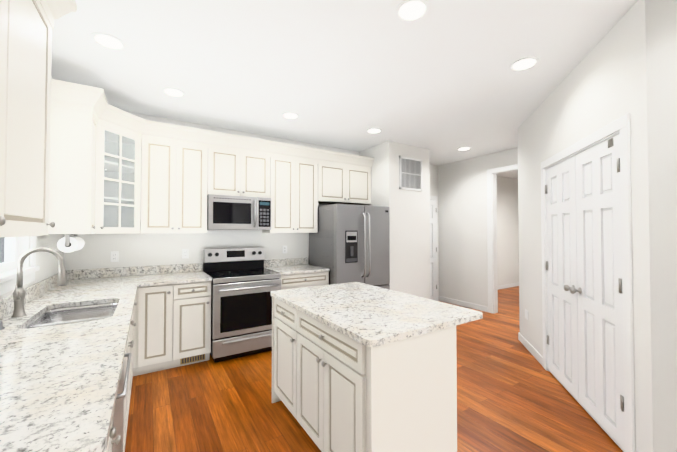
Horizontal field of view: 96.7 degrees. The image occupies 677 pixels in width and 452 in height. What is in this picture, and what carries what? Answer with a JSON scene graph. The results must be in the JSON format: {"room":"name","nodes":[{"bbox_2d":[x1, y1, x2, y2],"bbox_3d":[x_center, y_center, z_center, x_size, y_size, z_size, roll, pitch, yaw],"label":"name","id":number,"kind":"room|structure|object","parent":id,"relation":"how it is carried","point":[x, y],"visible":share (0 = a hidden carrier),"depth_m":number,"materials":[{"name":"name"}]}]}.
{"room":"kitchen","nodes":[
{"label":"kitchen","id":0,"kind":"room"},
{"bbox_2d":[0,77,63,299],"bbox_3d":[-0.931,0.031,-0.007,0.120,2.780,7.540,1,-1,-32],"label":"wall","id":1,"kind":"structure","parent":0,"point":[47,262],"depth_m":2.54,"materials":[{"name":"white paint"}]},
{"bbox_2d":[0,236,39,294],"bbox_3d":[-2.029,-0.275,1.766,0.155,1.355,1.180,1,-1,-32],"label":"window","id":2,"kind":"structure","parent":1,"relation":"in","point":[16,248],"depth_m":2.11,"materials":[{"name":"white glass"}]},
{"bbox_2d":[0,0,76,237],"bbox_3d":[-0.720,-0.571,0.165,0.405,1.190,3.028,1,-1,-32],"label":"upper cabinet","id":3,"kind":"object","parent":1,"relation":"attached to","point":[26,27],"visible":1,"depth_m":1.16,"materials":[{"name":"white wood"}]},
{"bbox_2d":[48,79,151,233],"bbox_3d":[-2.165,-0.526,2.744,0.720,1.190,0.728,1,-1,-32],"label":"upper cabinet","id":4,"kind":"object","parent":1,"relation":"attached to","point":[112,169],"depth_m":2.59,"materials":[{"name":"white wood"}]},
{"bbox_2d":[57,234,83,252],"bbox_3d":[-2.236,0.140,2.521,0.128,0.148,0.322,1,-1,-32],"label":"paper towel holder","id":5,"kind":"object","parent":4,"relation":"attached to","point":[67,243],"visible":0.98,"depth_m":2.41,"materials":[{"name":"white"}]},
{"bbox_2d":[64,111,518,300],"bbox_3d":[1.070,0.130,5.648,9.310,2.780,0.120,1,-1,-32],"label":"wall","id":6,"kind":"structure","parent":0,"point":[138,249],"depth_m":3.96,"materials":[{"name":"white paint"}]},
{"bbox_2d":[110,251,118,261],"bbox_3d":[-2.474,0.339,3.326,0.072,0.116,0.008,1,-1,-32],"label":"electrical outlet","id":7,"kind":"object","parent":6,"relation":"attached to","point":[114,256],"visible":1,"depth_m":3.33,"materials":[{"name":"white plastic"}]},
{"bbox_2d":[182,249,188,258],"bbox_3d":[-1.883,0.341,3.700,0.072,0.116,0.008,1,-1,-32],"label":"electrical outlet","id":8,"kind":"object","parent":6,"relation":"attached to","point":[185,253],"visible":1,"depth_m":3.70,"materials":[{"name":"white plastic"}]},
{"bbox_2d":[220,132,299,232],"bbox_3d":[-1.035,-0.513,3.459,0.882,1.190,0.728,1,-1,-32],"label":"upper cabinet","id":9,"kind":"object","parent":6,"relation":"attached to","point":[249,167],"depth_m":3.93,"materials":[{"name":"white wood"}]},
{"bbox_2d":[207,194,271,229],"bbox_3d":[-1.275,-0.156,3.833,0.754,0.415,0.440,1,-1,-32],"label":"microwave","id":10,"kind":"object","parent":9,"relation":"attached to","point":[227,212],"visible":1,"depth_m":3.66,"materials":[{"name":"silver metal"}]},
{"bbox_2d":[282,245,286,253],"bbox_3d":[-0.784,0.343,4.395,0.072,0.116,0.008,1,-1,-32],"label":"electrical outlet","id":11,"kind":"object","parent":6,"relation":"attached to","point":[284,249],"visible":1,"depth_m":4.39,"materials":[{"name":"white plastic"}]},
{"bbox_2d":[430,200,436,300],"bbox_3d":[1.653,0.492,5.867,0.806,2.040,0.101,1,-1,-32],"label":"back door","id":12,"kind":"structure","parent":6,"relation":"in","point":[433,251],"depth_m":6.05,"materials":[{"name":"white wood"}]},
{"bbox_2d":[430,196,437,300],"bbox_3d":[1.622,0.457,5.910,0.960,2.135,0.016,1,-1,-32],"label":"door frame","id":13,"kind":"structure","parent":6,"relation":"attached to","point":[431,197],"depth_m":6.15,"materials":[{"name":"white wood"}]},
{"bbox_2d":[51,0,637,178],"bbox_3d":[3.003,-1.365,2.506,9.430,0.100,7.540,1,-1,-32],"label":"ceiling","id":14,"kind":"structure","parent":0,"point":[441,82],"depth_m":2.44,"materials":[{"name":"white paint"}]},
{"bbox_2d":[90,32,126,50],"bbox_3d":[-1.646,-1.317,2.156,0.210,0.009,0.210,1,-1,-32],"label":"recessed light","id":15,"kind":"object","parent":14,"relation":"in","point":[107,41],"visible":1,"depth_m":2.15,"materials":[{"name":"white paint"}]},
{"bbox_2d":[161,87,185,97],"bbox_3d":[-1.613,-1.303,2.946,0.210,0.009,0.210,1,-1,-32],"label":"recessed light","id":16,"kind":"object","parent":14,"relation":"in","point":[173,92],"visible":1,"depth_m":2.94,"materials":[{"name":"white paint"}]},
{"bbox_2d":[281,112,298,118],"bbox_3d":[-0.567,-1.293,3.536,0.210,0.009,0.210,1,-1,-32],"label":"recessed light","id":17,"kind":"object","parent":14,"relation":"in","point":[288,115],"visible":1,"depth_m":3.52,"materials":[{"name":"white paint"}]},
{"bbox_2d":[366,128,381,133],"bbox_3d":[0.481,-1.284,4.069,0.210,0.009,0.210,1,-1,-32],"label":"recessed light","id":18,"kind":"object","parent":14,"relation":"in","point":[374,130],"visible":1,"depth_m":4.05,"materials":[{"name":"white paint"}]},
{"bbox_2d":[395,0,429,22],"bbox_3d":[0.453,-1.322,1.850,0.210,0.009,0.210,1,-1,-32],"label":"recessed light","id":19,"kind":"object","parent":14,"relation":"in","point":[409,11],"visible":1,"depth_m":1.85,"materials":[{"name":"white paint"}]},
{"bbox_2d":[457,147,470,150],"bbox_3d":[2.064,-1.268,4.952,0.210,0.009,0.210,1,-1,-32],"label":"recessed light","id":20,"kind":"object","parent":14,"relation":"in","point":[463,148],"visible":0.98,"depth_m":4.93,"materials":[{"name":"white paint"}]},
{"bbox_2d":[509,57,538,71],"bbox_3d":[1.507,-1.312,2.446,0.210,0.009,0.210,1,-1,-32],"label":"recessed light","id":21,"kind":"object","parent":14,"relation":"in","point":[524,64],"visible":1,"depth_m":2.45,"materials":[{"name":"white paint"}]},
{"bbox_2d":[125,286,622,451],"bbox_3d":[3.003,1.514,2.455,9.430,0.100,7.540,1,-1,-32],"label":"floor","id":22,"kind":"structure","parent":0,"point":[513,395],"depth_m":2.43,"materials":[{"name":"brown wood"}]},
{"bbox_2d":[105,424,116,451],"bbox_3d":[-0.969,0.991,0.736,0.621,0.886,0.516,1,-1,-32],"label":"base cabinet","id":23,"kind":"object","parent":22,"relation":"on","point":[113,431],"depth_m":1.01,"materials":[{"name":"white wood"}]},
{"bbox_2d":[112,353,130,451],"bbox_3d":[-1.245,1.002,1.230,0.631,0.882,0.607,1,-1,-32],"label":"dishwasher","id":24,"kind":"object","parent":22,"relation":"on","point":[117,419],"visible":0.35,"depth_m":1.38,"materials":[{"name":"grey"}]},
{"bbox_2d":[123,302,136,417],"bbox_3d":[-1.999,1.020,2.365,0.621,0.886,0.390,1,-1,-32],"label":"base cabinet","id":25,"kind":"object","parent":22,"relation":"on","point":[129,349],"depth_m":2.14,"materials":[{"name":"white wood"}]},
{"bbox_2d":[0,247,143,451],"bbox_3d":[-1.681,0.440,1.906,0.660,0.621,3.247,1,-1,-32],"label":"countertop","id":26,"kind":"structure","parent":25,"relation":"on","point":[64,333],"depth_m":1.21,"materials":[{"name":"stone"}]},
{"bbox_2d":[11,247,67,316],"bbox_3d":[-1.804,0.331,1.819,0.245,0.405,0.094,1,-1,-32],"label":"faucet","id":27,"kind":"object","parent":26,"relation":"on","point":[19,294],"depth_m":1.79,"materials":[{"name":"silver metal"}]},
{"bbox_2d":[24,303,117,328],"bbox_3d":[-1.646,0.659,1.897,0.450,0.182,0.690,1,-1,-32],"label":"sink","id":28,"kind":"object","parent":26,"relation":"in","point":[77,312],"depth_m":2.11,"materials":[{"name":"silver metal"}]},
{"bbox_2d":[133,281,210,375],"bbox_3d":[-1.837,1.036,3.320,0.710,0.886,0.670,1,-1,-32],"label":"base cabinet","id":29,"kind":"object","parent":22,"relation":"on","point":[171,328],"visible":0.98,"depth_m":3.05,"materials":[{"name":"white wood"}]},
{"bbox_2d":[140,263,211,286],"bbox_3d":[-1.816,0.526,3.346,0.653,0.132,0.667,1,-1,-32],"label":"countertop","id":30,"kind":"structure","parent":29,"relation":"on","point":[176,273],"depth_m":3.44,"materials":[{"name":"stone"}]},
{"bbox_2d":[180,354,204,364],"bbox_3d":[-1.560,1.423,3.227,0.240,0.070,0.010,1,-1,-32],"label":"air vent","id":31,"kind":"object","parent":29,"relation":"attached to","point":[192,359],"visible":0.98,"depth_m":3.22,"materials":[{"name":"gold metal"}]},
{"bbox_2d":[203,247,280,362],"bbox_3d":[-1.179,0.884,3.663,0.760,1.203,0.793,1,-1,-32],"label":"range","id":32,"kind":"object","parent":22,"relation":"on","point":[244,282],"visible":0.94,"depth_m":3.40,"materials":[{"name":"grey metal"}]},
{"bbox_2d":[279,271,328,289],"bbox_3d":[-0.591,1.050,4.108,0.707,0.886,0.670,1,-1,-32],"label":"base cabinet","id":33,"kind":"object","parent":22,"relation":"on","point":[293,281],"visible":0.29,"depth_m":3.85,"materials":[{"name":"white wood"}]},
{"bbox_2d":[264,258,329,274],"bbox_3d":[-0.592,0.539,4.120,0.706,0.132,0.667,1,-1,-32],"label":"countertop","id":34,"kind":"structure","parent":33,"relation":"on","point":[291,265],"depth_m":4.22,"materials":[{"name":"stone"}]},
{"bbox_2d":[309,204,389,289],"bbox_3d":[0.167,0.609,4.445,0.915,1.780,0.872,1,-1,-32],"label":"fridge","id":35,"kind":"object","parent":22,"relation":"on","point":[348,243],"visible":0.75,"depth_m":4.11,"materials":[{"name":"silver metal"}]},
{"bbox_2d":[270,294,456,451],"bbox_3d":[0.048,1.015,2.104,0.647,0.886,1.326,1,-1,-32],"label":"kitchen island","id":36,"kind":"object","parent":22,"relation":"on","point":[359,367],"depth_m":1.62,"materials":[{"name":"white wood"}]},
{"bbox_2d":[270,282,482,349],"bbox_3d":[0.162,0.556,2.184,0.900,0.032,1.350,1,-1,-32],"label":"island countertop","id":37,"kind":"structure","parent":36,"relation":"on","point":[374,315],"depth_m":1.88,"materials":[{"name":"white stone"}]},
{"bbox_2d":[359,141,429,298],"bbox_3d":[0.931,0.119,5.045,0.890,2.780,0.750,1,-1,-32],"label":"wall","id":38,"kind":"structure","parent":0,"point":[409,213],"depth_m":4.71,"materials":[{"name":"white paint"}]},
{"bbox_2d":[348,154,373,204],"bbox_3d":[0.274,-0.499,4.287,1.036,1.190,0.728,1,-1,-32],"label":"upper cabinet","id":39,"kind":"object","parent":38,"relation":"attached to","point":[359,167],"depth_m":4.73,"materials":[{"name":"white wood"}]},
{"bbox_2d":[399,156,422,190],"bbox_3d":[1.148,-0.821,4.746,0.500,0.510,0.015,1,-1,-32],"label":"air vent","id":40,"kind":"object","parent":38,"relation":"in","point":[410,173],"visible":1,"depth_m":4.73,"materials":[{"name":"white plastic"}]},
{"bbox_2d":[438,149,513,306],"bbox_3d":[2.696,0.124,5.313,0.120,2.780,2.183,1,-1,-32],"label":"wall","id":41,"kind":"structure","parent":0,"point":[462,227],"depth_m":5.68,"materials":[{"name":"white paint"}]},
{"bbox_2d":[514,148,517,168],"bbox_3d":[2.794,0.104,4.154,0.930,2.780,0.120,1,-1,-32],"label":"wall","id":42,"kind":"structure","parent":0,"point":[515,149],"depth_m":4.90,"materials":[{"name":"white paint"}]},
{"bbox_2d":[518,0,652,451],"bbox_3d":[2.115,0.080,2.808,0.120,2.780,2.348,0,-1,15],"label":"wall","id":43,"kind":"structure","parent":0,"point":[603,83],"depth_m":2.08,"materials":[{"name":"white paint"}]},
{"bbox_2d":[439,282,542,365],"bbox_3d":[4.312,1.431,3.285,6.091,0.095,7.300,1,-1,-32],"label":"baseboard","id":44,"kind":"structure","parent":43,"relation":"attached to","point":[533,351],"depth_m":5.43,"materials":[{"name":"white wood"}]},
{"bbox_2d":[525,309,528,319],"bbox_3d":[2.287,1.075,3.659,0.007,0.110,0.120,0,-1,15],"label":"electrical outlet","id":45,"kind":"object","parent":43,"relation":"in","point":[526,314],"visible":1,"depth_m":3.65,"materials":[{"name":"white plastic"}]},
{"bbox_2d":[545,133,624,451],"bbox_3d":[1.985,0.431,2.489,0.915,2.043,0.851,1,-1,-32],"label":"pantry door","id":46,"kind":"structure","parent":43,"relation":"in","point":[585,300],"depth_m":2.32,"materials":[{"name":"painted wood"},{"name":"nickel"}]},
{"bbox_2d":[645,0,676,451],"bbox_3d":[2.814,0.034,0.134,0.138,2.780,3.774,1,-1,-32],"label":"wall","id":47,"kind":"structure","parent":0,"point":[661,43],"depth_m":1.65,"materials":[{"name":"white paint"}]}
]}

